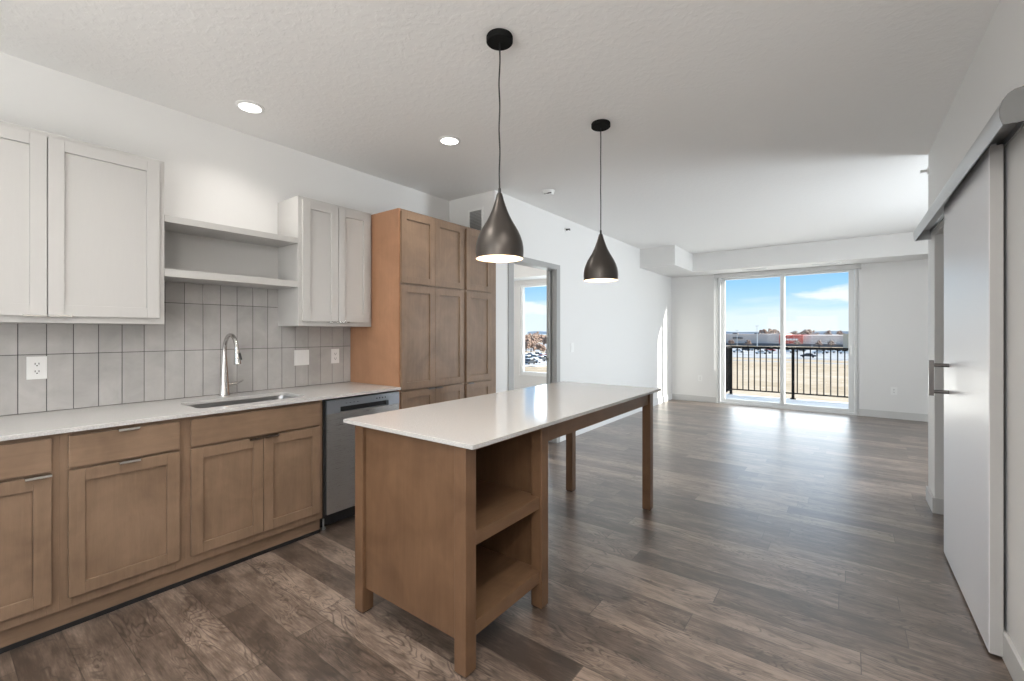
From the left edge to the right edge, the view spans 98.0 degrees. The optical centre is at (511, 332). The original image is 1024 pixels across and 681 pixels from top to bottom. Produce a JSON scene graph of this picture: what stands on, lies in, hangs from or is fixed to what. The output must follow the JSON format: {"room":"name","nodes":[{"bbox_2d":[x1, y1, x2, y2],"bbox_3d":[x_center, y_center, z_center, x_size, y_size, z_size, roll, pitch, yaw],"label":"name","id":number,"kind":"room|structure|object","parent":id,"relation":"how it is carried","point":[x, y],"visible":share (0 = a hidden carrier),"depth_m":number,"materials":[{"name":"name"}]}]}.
{"room":"apartment kitchen","nodes":[
{"label":"apartment kitchen","id":0,"kind":"room"},
{"bbox_2d":[0,52,448,415],"bbox_3d":[-2.292,-0.043,2.759,0.120,2.758,5.467,0,0,37],"label":"wall","id":1,"kind":"structure","parent":0,"point":[215,173],"depth_m":2.95,"materials":[{"name":"white paint"}]},
{"bbox_2d":[0,121,163,324],"bbox_3d":[-2.390,-0.513,2.245,0.336,0.931,0.968,0,0,37],"label":"upper cabinet","id":2,"kind":"object","parent":1,"relation":"attached to","point":[82,223],"visible":1,"depth_m":2.25,"materials":[{"name":"paint"}]},
{"bbox_2d":[0,281,349,415],"bbox_3d":[-2.099,0.050,2.910,0.007,0.744,2.341,0,0,37],"label":"tile backsplash","id":3,"kind":"structure","parent":1,"relation":"attached to","point":[89,365],"depth_m":2.83,"materials":[{"name":"grey tile"}]},
{"bbox_2d":[26,356,46,379],"bbox_3d":[-2.508,0.186,2.351,0.007,0.120,0.075,0,0,37],"label":"wall outlet","id":4,"kind":"object","parent":3,"relation":"attached to","point":[36,367],"visible":1,"depth_m":2.35,"materials":[{"name":"white plastic"}]},
{"bbox_2d":[32,369,41,374],"bbox_3d":[-2.506,0.206,2.349,0.002,0.029,0.034,0,0,37],"label":"socket","id":5,"kind":"object","parent":4,"relation":"attached to","point":[34,371],"depth_m":2.35,"materials":[{"name":"grey plastic"}]},
{"bbox_2d":[32,361,41,366],"bbox_3d":[-2.506,0.166,2.349,0.002,0.029,0.034,0,0,37],"label":"socket","id":6,"kind":"object","parent":4,"relation":"attached to","point":[34,363],"depth_m":2.35,"materials":[{"name":"grey plastic"}]},
{"bbox_2d":[294,350,308,365],"bbox_3d":[-1.650,0.196,3.495,0.008,0.120,0.118,0,0,37],"label":"light switch","id":7,"kind":"object","parent":3,"relation":"attached to","point":[301,357],"visible":1,"depth_m":3.49,"materials":[{"name":"white plastic"}]},
{"bbox_2d":[331,349,338,362],"bbox_3d":[-1.479,0.196,3.724,0.007,0.120,0.072,0,0,37],"label":"wall outlet","id":8,"kind":"object","parent":3,"relation":"attached to","point":[334,352],"visible":1,"depth_m":3.72,"materials":[{"name":"white plastic"}]},
{"bbox_2d":[164,215,297,289],"bbox_3d":[-1.880,-0.500,2.955,0.302,0.352,0.777,0,0,37],"label":"wall shelf","id":9,"kind":"object","parent":1,"relation":"attached to","point":[195,251],"visible":0.77,"depth_m":2.95,"materials":[{"name":"paint"}]},
{"bbox_2d":[278,195,370,326],"bbox_3d":[-1.449,-0.513,3.501,0.336,0.931,0.612,0,0,37],"label":"upper cabinet","id":10,"kind":"object","parent":1,"relation":"attached to","point":[330,261],"visible":1,"depth_m":3.34,"materials":[{"name":"paint"}]},
{"bbox_2d":[449,190,501,392],"bbox_3d":[-0.389,-0.043,4.674,0.628,2.758,0.120,0,0,37],"label":"wall","id":11,"kind":"structure","parent":0,"point":[458,208],"depth_m":4.52,"materials":[{"name":"white paint"}]},
{"bbox_2d":[468,207,482,230],"bbox_3d":[-0.374,-1.139,4.583,0.205,0.270,0.008,0,0,37],"label":"air vent","id":12,"kind":"object","parent":11,"relation":"in","point":[475,216],"visible":0.8,"depth_m":4.58,"materials":[{"name":"white plastic"}]},
{"bbox_2d":[0,0,999,253],"bbox_3d":[0.874,-1.497,3.835,11.400,0.150,11.387,0,0,37],"label":"ceiling","id":13,"kind":"structure","parent":0,"point":[735,124],"depth_m":2.63,"materials":[{"name":"white paint"}]},
{"bbox_2d":[235,100,264,113],"bbox_3d":[-1.651,-1.418,2.806,0.164,0.008,0.164,0,0,37],"label":"recessed light","id":14,"kind":"object","parent":13,"relation":"in","point":[246,106],"visible":1,"depth_m":2.80,"materials":[{"name":"white plastic"}]},
{"bbox_2d":[438,136,460,145],"bbox_3d":[-0.463,-1.418,3.295,0.164,0.008,0.164,0,0,37],"label":"recessed light","id":15,"kind":"object","parent":13,"relation":"in","point":[445,140],"visible":1,"depth_m":3.29,"materials":[{"name":"white plastic"}]},
{"bbox_2d":[475,28,523,262],"bbox_3d":[-0.060,-0.888,2.140,0.232,1.067,0.232,0,0,37],"label":"pendant light","id":16,"kind":"object","parent":13,"relation":"hanging from","point":[499,240],"visible":1,"depth_m":2.08,"materials":[{"name":"black metal"}]},
{"bbox_2d":[542,189,554,195],"bbox_3d":[0.366,-1.401,4.474,0.132,0.042,0.132,0,0,37],"label":"smoke detector","id":17,"kind":"object","parent":13,"relation":"attached to","point":[546,192],"visible":1,"depth_m":4.43,"materials":[{"name":"white plastic"}]},
{"bbox_2d":[583,119,617,281],"bbox_3d":[0.603,-0.888,3.025,0.232,1.067,0.232,0,0,37],"label":"pendant light","id":18,"kind":"object","parent":13,"relation":"hanging from","point":[600,266],"visible":1,"depth_m":2.97,"materials":[{"name":"black metal"}]},
{"bbox_2d":[0,399,1012,680],"bbox_3d":[2.290,1.396,2.662,7.728,0.120,11.207,0,0,37],"label":"floor","id":19,"kind":"structure","parent":0,"point":[773,544],"depth_m":2.26,"materials":[{"name":"brown wood"}]},
{"bbox_2d":[0,434,58,653],"bbox_3d":[-2.384,0.889,1.958,0.672,0.894,0.475,0,0,37],"label":"base cabinet","id":20,"kind":"object","parent":19,"relation":"on","point":[29,467],"visible":0.84,"depth_m":1.89,"materials":[{"name":"brown wood"}]},
{"bbox_2d":[58,418,184,631],"bbox_3d":[-2.102,0.889,2.335,0.672,0.894,0.467,0,0,37],"label":"base cabinet","id":21,"kind":"object","parent":19,"relation":"on","point":[122,488],"visible":0.88,"depth_m":2.13,"materials":[{"name":"brown wood"}]},
{"bbox_2d":[182,400,321,583],"bbox_3d":[-1.731,0.889,2.830,0.672,0.894,0.770,0,0,37],"label":"base cabinet","id":22,"kind":"object","parent":19,"relation":"on","point":[253,477],"visible":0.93,"depth_m":2.58,"materials":[{"name":"brown wood"}]},
{"bbox_2d":[0,382,400,440],"bbox_3d":[-1.830,0.432,2.707,0.680,0.020,2.338,0,0,37],"label":"countertop","id":23,"kind":"structure","parent":22,"relation":"on","point":[27,425],"depth_m":2.41,"materials":[{"name":"white stone"}]},
{"bbox_2d":[219,333,243,395],"bbox_3d":[-1.868,0.213,2.956,0.140,0.418,0.222,0,0,-29],"label":"kitchen faucet","id":24,"kind":"object","parent":23,"relation":"on","point":[225,384],"visible":1,"depth_m":2.98,"materials":[{"name":"silver metal"}]},
{"bbox_2d":[187,395,294,407],"bbox_3d":[-1.680,0.534,2.815,0.359,0.182,0.644,0,0,37],"label":"sink","id":25,"kind":"object","parent":23,"relation":"in","point":[268,398],"visible":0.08,"depth_m":2.94,"materials":[{"name":"silver metal"}]},
{"bbox_2d":[320,391,398,529],"bbox_3d":[-1.296,0.896,3.375,0.599,0.880,0.624,0,0,37],"label":"dishwasher","id":26,"kind":"object","parent":19,"relation":"on","point":[338,437],"visible":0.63,"depth_m":3.06,"materials":[{"name":"silver metal"}]},
{"bbox_2d":[350,208,463,408],"bbox_3d":[-0.903,0.182,3.942,0.680,2.307,0.740,0,0,37],"label":"pantry cabinet","id":27,"kind":"object","parent":19,"relation":"on","point":[414,340],"visible":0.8,"depth_m":3.65,"materials":[{"name":"brown wood"}]},
{"bbox_2d":[464,226,495,397],"bbox_3d":[-0.542,0.182,4.423,0.680,2.307,0.464,0,0,37],"label":"pantry cabinet","id":28,"kind":"object","parent":19,"relation":"on","point":[479,276],"visible":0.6,"depth_m":4.19,"materials":[{"name":"brown wood"}]},
{"bbox_2d":[343,381,660,677],"bbox_3d":[0.153,0.879,2.772,0.846,0.914,2.129,0,0,37],"label":"kitchen island","id":29,"kind":"object","parent":19,"relation":"on","point":[451,497],"visible":1,"depth_m":2.06,"materials":[{"name":"brown wood"}]},
{"bbox_2d":[343,381,660,449],"bbox_3d":[0.153,0.431,2.772,0.846,0.018,2.129,0,0,37],"label":"island countertop","id":30,"kind":"structure","parent":29,"relation":"on","point":[475,422],"depth_m":2.32,"materials":[{"name":"white stone"}]},
{"bbox_2d":[476,479,538,544],"bbox_3d":[-0.280,0.822,2.158,0.674,0.055,0.521,0,0,37],"label":"shelf","id":31,"kind":"object","parent":29,"relation":"attached to","point":[499,505],"depth_m":2.07,"materials":[{"name":"brown wood"}]},
{"bbox_2d":[476,545,538,634],"bbox_3d":[-0.280,1.179,2.158,0.674,0.058,0.521,0,0,37],"label":"shelf","id":32,"kind":"object","parent":29,"relation":"attached to","point":[503,578],"depth_m":2.07,"materials":[{"name":"brown wood"}]},
{"bbox_2d":[514,279,546,389],"bbox_3d":[0.609,-0.043,9.252,4.280,2.758,0.160,0,0,37],"label":"wall","id":33,"kind":"structure","parent":0,"point":[520,382],"depth_m":9.50,"materials":[{"name":"white paint"}]},
{"bbox_2d":[519,283,546,376],"bbox_3d":[0.916,-0.051,8.979,1.840,1.925,0.130,0,0,37],"label":"window","id":34,"kind":"structure","parent":33,"relation":"in","point":[523,372],"depth_m":9.48,"materials":[{"name":"white plastic"}]},
{"bbox_2d":[514,264,546,280],"bbox_3d":[0.420,-1.262,9.000,4.280,0.321,0.470,0,0,37],"label":"ceiling","id":35,"kind":"structure","parent":0,"point":[521,273],"depth_m":8.85,"materials":[{"name":"white paint"}]},
{"bbox_2d":[502,193,671,441],"bbox_3d":[1.505,-0.043,6.778,0.120,2.758,5.520,0,0,37],"label":"wall","id":36,"kind":"structure","parent":0,"point":[620,331],"depth_m":6.38,"materials":[{"name":"white paint"}]},
{"bbox_2d":[508,257,559,442],"bbox_3d":[0.224,0.258,5.058,0.134,2.156,1.036,0,0,37],"label":"door frame","id":37,"kind":"structure","parent":36,"relation":"in","point":[553,277],"depth_m":5.38,"materials":[{"name":"grey paint"}]},
{"bbox_2d":[560,394,671,441],"bbox_3d":[1.871,1.280,7.206,0.074,0.112,4.396,0,0,37],"label":"baseboard","id":38,"kind":"structure","parent":36,"relation":"attached to","point":[660,400],"depth_m":6.76,"materials":[{"name":"white paint"}]},
{"bbox_2d":[640,232,927,277],"bbox_3d":[5.375,-1.262,6.256,6.700,0.321,1.715,0,0,37],"label":"ceiling","id":39,"kind":"structure","parent":0,"point":[672,261],"depth_m":7.23,"materials":[{"name":"white paint"}]},
{"bbox_2d":[811,262,841,265],"bbox_3d":[5.010,-1.097,7.104,0.400,0.007,0.100,0,0,37],"label":"ceiling vent","id":40,"kind":"object","parent":39,"relation":"in","point":[835,262],"visible":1,"depth_m":7.06,"materials":[{"name":"white plastic"}]},
{"bbox_2d":[725,393,847,413],"bbox_3d":[6.232,1.451,7.918,4.720,0.170,1.653,0,0,37],"label":"floor","id":41,"kind":"structure","parent":0,"point":[834,404],"depth_m":8.83,"materials":[{"name":"white concrete"}]},
{"bbox_2d":[725,346,847,399],"bbox_3d":[6.197,0.831,7.921,4.580,1.070,1.570,0,0,37],"label":"balcony railing","id":42,"kind":"object","parent":41,"relation":"on","point":[728,349],"visible":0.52,"depth_m":9.30,"materials":[{"name":"black metal"}]},
{"bbox_2d":[672,259,927,413],"bbox_3d":[5.889,-0.043,7.043,6.820,2.758,0.160,0,0,37],"label":"wall","id":43,"kind":"structure","parent":0,"point":[893,296],"depth_m":7.04,"materials":[{"name":"white paint"}]},
{"bbox_2d":[716,269,858,415],"bbox_3d":[4.771,0.136,7.855,2.137,2.400,0.160,0,0,37],"label":"door","id":44,"kind":"structure","parent":43,"relation":"in","point":[853,274],"depth_m":7.83,"materials":[{"name":"white plastic"}]},
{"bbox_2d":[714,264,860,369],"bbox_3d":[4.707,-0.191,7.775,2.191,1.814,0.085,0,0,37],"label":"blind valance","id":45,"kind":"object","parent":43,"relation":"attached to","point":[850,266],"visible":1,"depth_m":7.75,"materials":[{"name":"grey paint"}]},
{"bbox_2d":[672,394,927,421],"bbox_3d":[5.890,1.280,6.933,6.686,0.112,0.014,0,0,37],"label":"baseboard","id":46,"kind":"structure","parent":43,"relation":"attached to","point":[862,412],"depth_m":7.03,"materials":[{"name":"grey paint"}]},
{"bbox_2d":[891,387,896,394],"bbox_3d":[5.927,0.906,6.910,0.075,0.120,0.007,0,0,37],"label":"wall outlet","id":47,"kind":"object","parent":43,"relation":"attached to","point":[893,389],"visible":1,"depth_m":6.91,"materials":[{"name":"white plastic"}]},
{"bbox_2d":[928,0,1023,662],"bbox_3d":[1.355,-0.043,0.820,0.130,2.758,6.738,0,0,37],"label":"wall","id":48,"kind":"structure","parent":0,"point":[996,68],"depth_m":1.86,"materials":[{"name":"white paint"}]},
{"bbox_2d":[920,166,929,174],"bbox_3d":[3.281,-1.284,3.540,0.050,0.064,0.064,0,0,37],"label":"sprinkler","id":49,"kind":"object","parent":48,"relation":"attached to","point":[927,170],"visible":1,"depth_m":3.53,"materials":[{"name":"white plastic"}]},
{"bbox_2d":[913,86,1023,656],"bbox_3d":[2.440,0.251,2.494,0.139,2.170,2.437,0,0,37],"label":"barn door","id":50,"kind":"structure","parent":48,"relation":"in","point":[973,215],"depth_m":2.00,"materials":[{"name":"white laminate"}]},
{"bbox_2d":[926,486,1023,680],"bbox_3d":[1.350,1.280,0.824,0.144,0.112,6.738,0,0,37],"label":"baseboard","id":51,"kind":"structure","parent":48,"relation":"attached to","point":[1011,658],"depth_m":1.77,"materials":[{"name":"grey paint"}]},
{"label":"outside","id":52,"kind":"structure","parent":0,"visible":0},
{"bbox_2d":[525,335,847,401],"bbox_3d":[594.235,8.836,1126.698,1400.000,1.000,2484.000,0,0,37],"label":"ground","id":53,"kind":"structure","parent":52,"point":[734,363],"depth_m":82.66,"materials":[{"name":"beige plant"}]},
{"bbox_2d":[525,340,536,352],"bbox_3d":[7.921,5.581,181.702,5.902,5.528,6.411,0,0,37],"label":"bare tree","id":54,"kind":"object","parent":53,"relation":"on","point":[531,344],"visible":0.82,"depth_m":181.12,"materials":[{"name":"brown plant"}]},
{"bbox_2d":[533,343,546,351],"bbox_3d":[10.670,6.098,167.284,5.618,4.499,5.326,0,0,37],"label":"bare tree","id":55,"kind":"object","parent":53,"relation":"on","point":[539,346],"visible":0.98,"depth_m":166.55,"materials":[{"name":"brown plant"}]},
{"bbox_2d":[759,329,767,333],"bbox_3d":[209.140,2.596,368.359,9.670,11.488,8.803,0,0,37],"label":"bare tree","id":56,"kind":"object","parent":53,"relation":"on","point":[763,330],"visible":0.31,"depth_m":368.03,"materials":[{"name":"brown plant"}]},
{"bbox_2d":[764,328,774,333],"bbox_3d":[218.321,2.226,377.187,9.642,12.228,10.061,0,0,37],"label":"bare tree","id":57,"kind":"object","parent":53,"relation":"on","point":[770,331],"visible":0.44,"depth_m":375.98,"materials":[{"name":"brown plant"}]},
{"bbox_2d":[725,333,842,346],"bbox_3d":[174.761,4.236,316.648,120.000,8.200,83.600,0,0,37],"label":"building","id":58,"kind":"structure","parent":53,"relation":"on","point":[739,339],"depth_m":273.16,"materials":[{"name":"grey metal"}]},
{"bbox_2d":[789,331,800,334],"bbox_3d":[231.114,3.111,363.614,9.232,10.460,9.013,0,0,37],"label":"bare tree","id":59,"kind":"object","parent":53,"relation":"on","point":[794,332],"visible":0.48,"depth_m":362.81,"materials":[{"name":"brown plant"}]},
{"bbox_2d":[799,329,811,334],"bbox_3d":[243.720,2.564,370.267,11.086,11.552,10.677,0,0,37],"label":"bare tree","id":60,"kind":"object","parent":53,"relation":"on","point":[808,332],"visible":0.63,"depth_m":368.84,"materials":[{"name":"brown plant"}]},
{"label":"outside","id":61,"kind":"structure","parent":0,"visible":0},
{"bbox_2d":[528,331,847,334],"bbox_3d":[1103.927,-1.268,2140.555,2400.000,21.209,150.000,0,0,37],"label":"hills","id":62,"kind":"structure","parent":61,"point":[532,332],"depth_m":2050.70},
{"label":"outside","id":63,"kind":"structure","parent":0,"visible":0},
{"bbox_2d":[525,343,847,360],"bbox_3d":[31.366,8.306,267.016,570.000,0.060,135.000,0,0,37],"label":"parking lot","id":64,"kind":"structure","parent":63,"point":[751,353],"depth_m":160.94,"materials":[{"name":"grey asphalt"}]},
{"bbox_2d":[529,333,538,342],"bbox_3d":[11.473,4.216,236.721,7.549,8.252,7.676,0,0,37],"label":"bare tree","id":65,"kind":"object","parent":64,"relation":"on","point":[534,335],"visible":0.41,"depth_m":235.42,"materials":[{"name":"brown plant"}]},
{"bbox_2d":[535,331,543,342],"bbox_3d":[14.991,3.763,249.046,8.713,9.158,8.646,0,0,37],"label":"bare tree","id":66,"kind":"object","parent":64,"relation":"on","point":[541,336],"visible":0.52,"depth_m":247.81,"materials":[{"name":"brown plant"}]},
{"bbox_2d":[542,336,546,343],"bbox_3d":[18.066,4.455,211.772,7.398,7.774,7.462,0,0,37],"label":"bare tree","id":67,"kind":"object","parent":64,"relation":"on","point":[544,340],"visible":0.44,"depth_m":211.03,"materials":[{"name":"brown plant"}]},
{"bbox_2d":[800,353,815,357],"bbox_3d":[98.700,7.565,148.469,4.400,1.418,1.820,0,0,31],"label":"car","id":68,"kind":"object","parent":64,"relation":"on","point":[805,354],"visible":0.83,"depth_m":147.65,"materials":[{"name":"grey paint"}]},
{"bbox_2d":[815,340,822,346],"bbox_3d":[168.774,6.175,244.828,4.231,4.346,4.185,0,0,37],"label":"bare tree","id":69,"kind":"object","parent":64,"relation":"on","point":[818,342],"visible":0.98,"depth_m":244.38,"materials":[{"name":"brown plant"}]},
{"bbox_2d":[842,334,847,347],"bbox_3d":[169.670,4.486,219.625,10.800,7.700,16.000,0,0,37],"label":"building","id":70,"kind":"structure","parent":64,"relation":"on","point":[845,336],"depth_m":216.09,"materials":[{"name":"beige"}]},
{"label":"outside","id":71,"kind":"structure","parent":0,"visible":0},
{"bbox_2d":[525,360,546,366],"bbox_3d":[-22.077,8.306,153.989,100.000,0.060,40.000,0,0,37],"label":"lot","id":72,"kind":"structure","parent":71,"point":[543,363],"depth_m":115.52,"materials":[{"name":"white snow"}]},
{"bbox_2d":[525,358,535,364],"bbox_3d":[4.452,7.515,116.619,1.820,1.518,4.400,0,0,32],"label":"car","id":73,"kind":"object","parent":72,"relation":"on","point":[527,360],"visible":0.8,"depth_m":115.95,"materials":[{"name":"grey paint"}]},
{"bbox_2d":[530,357,541,362],"bbox_3d":[6.013,7.515,121.698,4.400,1.518,1.820,0,0,40],"label":"car","id":74,"kind":"object","parent":72,"relation":"on","point":[536,359],"visible":0.54,"depth_m":120.48,"materials":[{"name":"silver metal"}]},
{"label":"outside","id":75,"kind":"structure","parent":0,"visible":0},
{"bbox_2d":[733,360,847,363],"bbox_3d":[-19.300,8.311,199.390,570.000,0.050,4.000,0,0,37],"label":"street","id":76,"kind":"structure","parent":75,"point":[733,360],"depth_m":123.45,"materials":[{"name":"grey asphalt"}]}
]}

